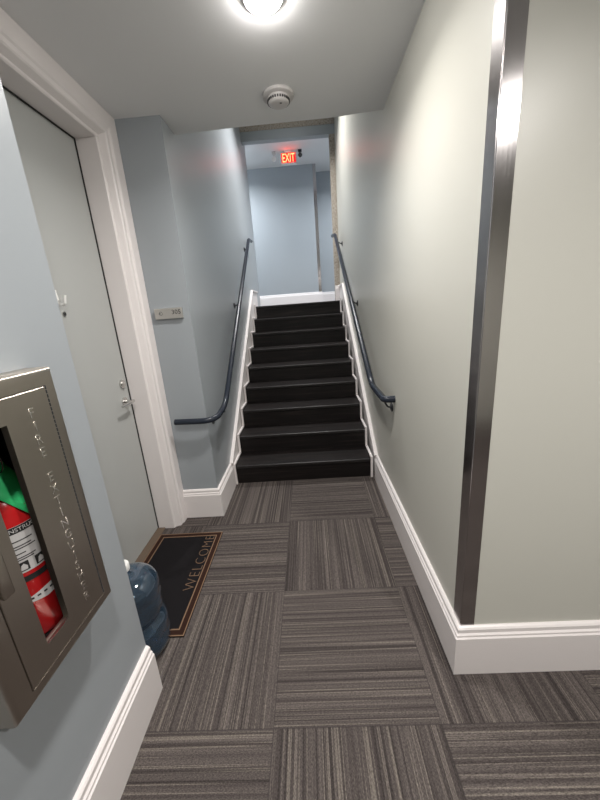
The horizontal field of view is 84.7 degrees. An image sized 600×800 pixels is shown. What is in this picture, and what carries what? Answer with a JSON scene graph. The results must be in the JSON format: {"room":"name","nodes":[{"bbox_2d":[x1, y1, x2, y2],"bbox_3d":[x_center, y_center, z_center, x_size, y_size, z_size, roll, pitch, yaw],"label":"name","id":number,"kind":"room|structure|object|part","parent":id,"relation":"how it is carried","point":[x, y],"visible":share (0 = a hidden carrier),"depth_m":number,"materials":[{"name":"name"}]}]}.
{"room":"apartment building hallway","nodes":[
{"label":"apartment building hallway","id":0,"kind":"room"},
{"bbox_2d":[0,79,260,799],"bbox_3d":[-1.031,-1.046,1.764,0.585,4.220,7.520,-4,15,2],"label":"wall","id":1,"kind":"structure","parent":0,"point":[189,196],"depth_m":1.90,"materials":[{"name":"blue paint"}]},
{"bbox_2d":[0,367,110,728],"bbox_3d":[-0.728,0.311,0.776,0.245,0.716,0.352,-4,15,2],"label":"fire extinguisher cabinet","id":2,"kind":"object","parent":1,"relation":"attached to","point":[34,439],"visible":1,"depth_m":0.79,"materials":[{"name":"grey metal"}]},
{"bbox_3d":[-0.611,0.359,0.673,0.011,0.106,0.026,-4,15,2],"label":"handle","id":3,"kind":"part","parent":2,"relation":"part of","materials":[{"name":"brown metal"}]},
{"bbox_2d":[0,456,62,633],"bbox_3d":[-0.738,0.364,0.849,0.140,0.549,0.176,-16,19,-36],"label":"fire extinguisher","id":4,"kind":"object","parent":2,"relation":"in","point":[14,511],"visible":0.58,"depth_m":0.84,"materials":[{"name":"red metal"}]},
{"bbox_2d":[2,85,158,562],"bbox_3d":[-1.139,-0.113,1.664,0.117,2.470,0.951,-4,15,2],"label":"door","id":5,"kind":"structure","parent":1,"relation":"in","point":[49,155],"depth_m":1.82,"materials":[{"name":"grey paint"}]},
{"bbox_2d":[55,290,66,305],"bbox_3d":[-1.154,-0.493,1.588,0.057,0.077,0.024,-4,15,2],"label":"wall hook","id":6,"kind":"object","parent":5,"relation":"attached to","point":[63,296],"visible":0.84,"depth_m":1.59,"materials":[{"name":"white plastic"}]},
{"bbox_3d":[-1.089,0.024,2.056,0.064,0.021,0.137,-4,15,2],"label":"lever","id":7,"kind":"part","parent":5,"relation":"part of","materials":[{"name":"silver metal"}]},
{"bbox_2d":[0,7,186,527],"bbox_3d":[-1.117,-0.177,1.652,0.271,2.620,1.222,-4,15,2],"label":"door frame","id":8,"kind":"structure","parent":1,"relation":"attached to","point":[27,70],"depth_m":1.94,"materials":[{"name":"white paint"}]},
{"bbox_2d":[72,645,162,799],"bbox_3d":[-0.629,1.481,0.012,0.026,0.236,2.805,-4,15,2],"label":"baseboard","id":9,"kind":"structure","parent":1,"relation":"attached to","point":[106,776],"depth_m":1.12,"materials":[{"name":"white paint"}]},
{"bbox_2d":[135,527,164,561],"bbox_3d":[-1.060,1.082,1.995,0.098,0.010,0.952,-4,15,2],"label":"threshold","id":10,"kind":"object","parent":1,"relation":"attached to","point":[159,531],"depth_m":2.26,"materials":[{"name":"brown wood"}]},
{"bbox_2d":[154,307,183,319],"bbox_3d":[-0.860,-0.568,2.161,0.182,0.067,0.024,-4,15,2],"label":"room sign","id":11,"kind":"object","parent":1,"relation":"attached to","point":[165,313],"visible":1,"depth_m":2.15,"materials":[{"name":"grey plastic"}]},
{"bbox_2d":[183,488,223,517],"bbox_3d":[-0.749,0.794,2.536,0.306,0.231,0.026,-4,15,2],"label":"baseboard","id":12,"kind":"structure","parent":1,"relation":"attached to","point":[207,502],"depth_m":2.52,"materials":[{"name":"white paint"}]},
{"bbox_2d":[174,238,252,424],"bbox_3d":[-0.746,-0.991,3.441,0.308,1.771,2.874,-4,15,2],"label":"handrail","id":13,"kind":"object","parent":1,"relation":"attached to","point":[221,410],"visible":1,"depth_m":2.80,"materials":[{"name":"grey metal"}]},
{"bbox_2d":[218,464,235,514],"bbox_3d":[-0.605,0.727,2.739,0.026,0.231,0.457,-4,15,2],"label":"baseboard","id":14,"kind":"structure","parent":1,"relation":"attached to","point":[227,485],"depth_m":2.71,"materials":[{"name":"white paint"}]},
{"bbox_2d":[230,290,257,483],"bbox_3d":[-0.625,-0.448,4.031,0.038,1.806,2.702,-4,15,2],"label":"trim","id":15,"kind":"structure","parent":1,"relation":"attached to","point":[253,303],"depth_m":3.65,"materials":[{"name":"white paint"}]},
{"bbox_2d":[0,0,424,134],"bbox_3d":[1.006,-2.008,-0.231,4.920,1.599,4.270,-4,15,2],"label":"ceiling","id":16,"kind":"structure","parent":0,"point":[196,65],"depth_m":1.47,"materials":[{"name":"white paint"}]},
{"bbox_2d":[242,0,282,15],"bbox_3d":[-0.137,-1.477,1.216,0.156,0.030,0.156,-4,15,2],"label":"recessed light","id":17,"kind":"object","parent":16,"relation":"in","point":[257,7],"visible":1,"depth_m":1.23,"materials":[{"name":"white paint"}]},
{"bbox_2d":[263,84,293,109],"bbox_3d":[-0.117,-1.624,1.783,0.168,0.052,0.168,-4,15,2],"label":"smoke detector","id":18,"kind":"object","parent":16,"relation":"attached to","point":[278,96],"visible":1,"depth_m":1.74,"materials":[{"name":"grey plastic"}]},
{"bbox_2d":[247,164,318,295],"bbox_3d":[-0.987,-3.152,6.721,2.727,2.475,0.600,-4,15,2],"label":"wall","id":19,"kind":"structure","parent":0,"point":[281,198],"depth_m":6.35,"materials":[{"name":"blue paint"}]},
{"bbox_2d":[260,292,323,305],"bbox_3d":[-0.900,-1.991,6.718,2.753,0.231,0.026,-4,15,2],"label":"baseboard","id":20,"kind":"structure","parent":19,"relation":"attached to","point":[309,297],"depth_m":6.67,"materials":[{"name":"white paint"}]},
{"bbox_2d":[312,164,321,291],"bbox_3d":[0.333,-3.275,6.379,0.058,2.242,0.063,-4,15,2],"label":"guard","id":21,"kind":"object","parent":19,"relation":"attached to","point":[313,165],"visible":1,"depth_m":6.33,"materials":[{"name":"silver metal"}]},
{"bbox_2d":[240,124,333,145],"bbox_3d":[-0.177,-3.699,4.591,1.302,0.115,0.100,-4,15,2],"label":"wall header","id":22,"kind":"structure","parent":0,"point":[315,131],"depth_m":4.55,"materials":[{"name":"grey paint"}]},
{"bbox_2d":[239,117,333,131],"bbox_3d":[-0.193,-3.904,4.526,1.302,0.315,0.115,-4,15,2],"label":"trim","id":23,"kind":"structure","parent":22,"relation":"attached to","point":[323,121],"depth_m":4.51,"materials":[{"name":"paint"}]},
{"bbox_2d":[245,138,329,171],"bbox_3d":[-0.310,-4.234,5.607,4.300,0.100,2.140,-4,15,2],"label":"ceiling","id":24,"kind":"structure","parent":0,"point":[314,151],"depth_m":5.58,"materials":[{"name":"white paint"}]},
{"bbox_2d":[272,151,275,161],"bbox_3d":[-0.438,-4.067,5.517,0.080,0.154,0.074,-4,15,2],"label":"emergency light","id":25,"kind":"object","parent":24,"relation":"attached to","point":[273,152],"visible":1,"depth_m":5.49,"materials":[{"name":"grey plastic"}]},
{"bbox_2d":[280,150,296,165],"bbox_3d":[-0.192,-4.062,5.518,0.264,0.200,0.060,-4,15,2],"label":"exit sign","id":26,"kind":"object","parent":24,"relation":"hanging from","point":[289,157],"visible":1,"depth_m":5.50,"materials":[{"name":"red plastic"}]},
{"bbox_2d":[298,149,301,156],"bbox_3d":[0.000,-4.111,5.497,0.068,0.121,0.073,-4,15,2],"label":"emergency light","id":27,"kind":"object","parent":24,"relation":"attached to","point":[299,150],"visible":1,"depth_m":5.47,"materials":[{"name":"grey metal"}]},
{"bbox_2d":[316,171,334,291],"bbox_3d":[1.161,-3.343,6.833,1.573,2.475,0.200,-4,15,2],"label":"wall","id":28,"kind":"structure","parent":0,"point":[323,185],"depth_m":6.71,"materials":[{"name":"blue paint"}]},
{"bbox_2d":[323,291,334,300],"bbox_3d":[1.238,-2.234,7.023,1.573,0.231,0.026,-4,15,2],"label":"baseboard","id":29,"kind":"structure","parent":28,"relation":"attached to","point":[327,296],"depth_m":7.03,"materials":[{"name":"white paint"}]},
{"bbox_2d":[120,472,599,799],"bbox_3d":[1.257,1.289,0.832,4.920,0.100,4.560,-4,15,2],"label":"floor","id":30,"kind":"structure","parent":0,"point":[310,662],"depth_m":1.32,"materials":[{"name":"carpet"}]},
{"bbox_2d":[124,560,170,657],"bbox_3d":[-0.775,0.948,1.515,0.280,0.464,0.279,2,17,22],"label":"water jug","id":31,"kind":"object","parent":30,"relation":"on","point":[144,579],"visible":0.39,"depth_m":1.47,"materials":[{"name":"blue plastic"}]},
{"bbox_2d":[144,532,222,637],"bbox_3d":[-0.784,1.063,1.988,0.452,0.009,0.780,-4,15,2],"label":"door mat","id":32,"kind":"object","parent":30,"relation":"on","point":[182,562],"visible":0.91,"depth_m":2.04,"materials":[{"name":"black rubber"}]},
{"bbox_2d":[236,300,370,482],"bbox_3d":[0.002,-0.349,3.935,1.220,1.578,2.396,-4,15,2],"label":"staircase","id":33,"kind":"structure","parent":30,"relation":"on","point":[301,413],"depth_m":3.57,"materials":[{"name":"black wood"}]},
{"bbox_2d":[334,0,548,623],"bbox_3d":[0.604,-1.496,2.949,0.100,4.220,4.414,-4,15,2],"label":"wall","id":34,"kind":"structure","parent":0,"point":[409,172],"depth_m":1.39,"materials":[{"name":"grey paint"}]},
{"bbox_2d":[329,134,339,300],"bbox_3d":[0.517,-2.619,4.878,0.075,2.215,0.100,-4,15,2],"label":"trim","id":35,"kind":"structure","parent":34,"relation":"attached to","point":[331,136],"depth_m":4.77,"materials":[{"name":"paint"}]},
{"bbox_2d":[335,285,339,300],"bbox_3d":[0.587,-1.648,5.081,0.075,0.231,0.026,-4,15,2],"label":"baseboard","id":36,"kind":"object","parent":34,"relation":"attached to","point":[337,289],"visible":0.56,"depth_m":5.07,"materials":[{"name":"white paint"}]},
{"bbox_2d":[338,283,377,476],"bbox_3d":[0.627,-0.528,3.984,0.056,1.806,2.702,-4,15,2],"label":"trim","id":37,"kind":"structure","parent":34,"relation":"attached to","point":[370,444],"depth_m":3.58,"materials":[{"name":"white paint"}]},
{"bbox_2d":[331,233,395,411],"bbox_3d":[0.534,-1.140,3.444,0.122,1.712,3.142,-4,15,2],"label":"handrail","id":38,"kind":"object","parent":34,"relation":"attached to","point":[386,399],"visible":1,"depth_m":2.92,"materials":[{"name":"grey metal"}]},
{"bbox_2d":[374,455,459,673],"bbox_3d":[0.656,0.804,2.121,0.026,0.231,1.640,-4,15,2],"label":"baseboard","id":39,"kind":"structure","parent":34,"relation":"attached to","point":[446,624],"depth_m":1.71,"materials":[{"name":"white paint"}]},
{"bbox_2d":[454,0,529,624],"bbox_3d":[0.586,-0.252,1.033,0.055,2.388,0.061,-4,15,2],"label":"guard","id":40,"kind":"object","parent":34,"relation":"attached to","point":[510,17],"visible":1,"depth_m":0.98,"materials":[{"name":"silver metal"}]},
{"bbox_2d":[486,0,599,623],"bbox_3d":[2.147,-0.246,1.027,2.963,2.621,0.100,-4,15,2],"label":"wall","id":41,"kind":"structure","parent":0,"point":[545,567],"depth_m":1.04,"materials":[{"name":"grey paint"}]},
{"bbox_2d":[454,620,599,673],"bbox_3d":[2.168,0.923,1.286,3.089,0.231,0.026,-4,15,2],"label":"baseboard","id":42,"kind":"structure","parent":41,"relation":"attached to","point":[554,645],"depth_m":1.32,"materials":[{"name":"white paint"}]}
]}

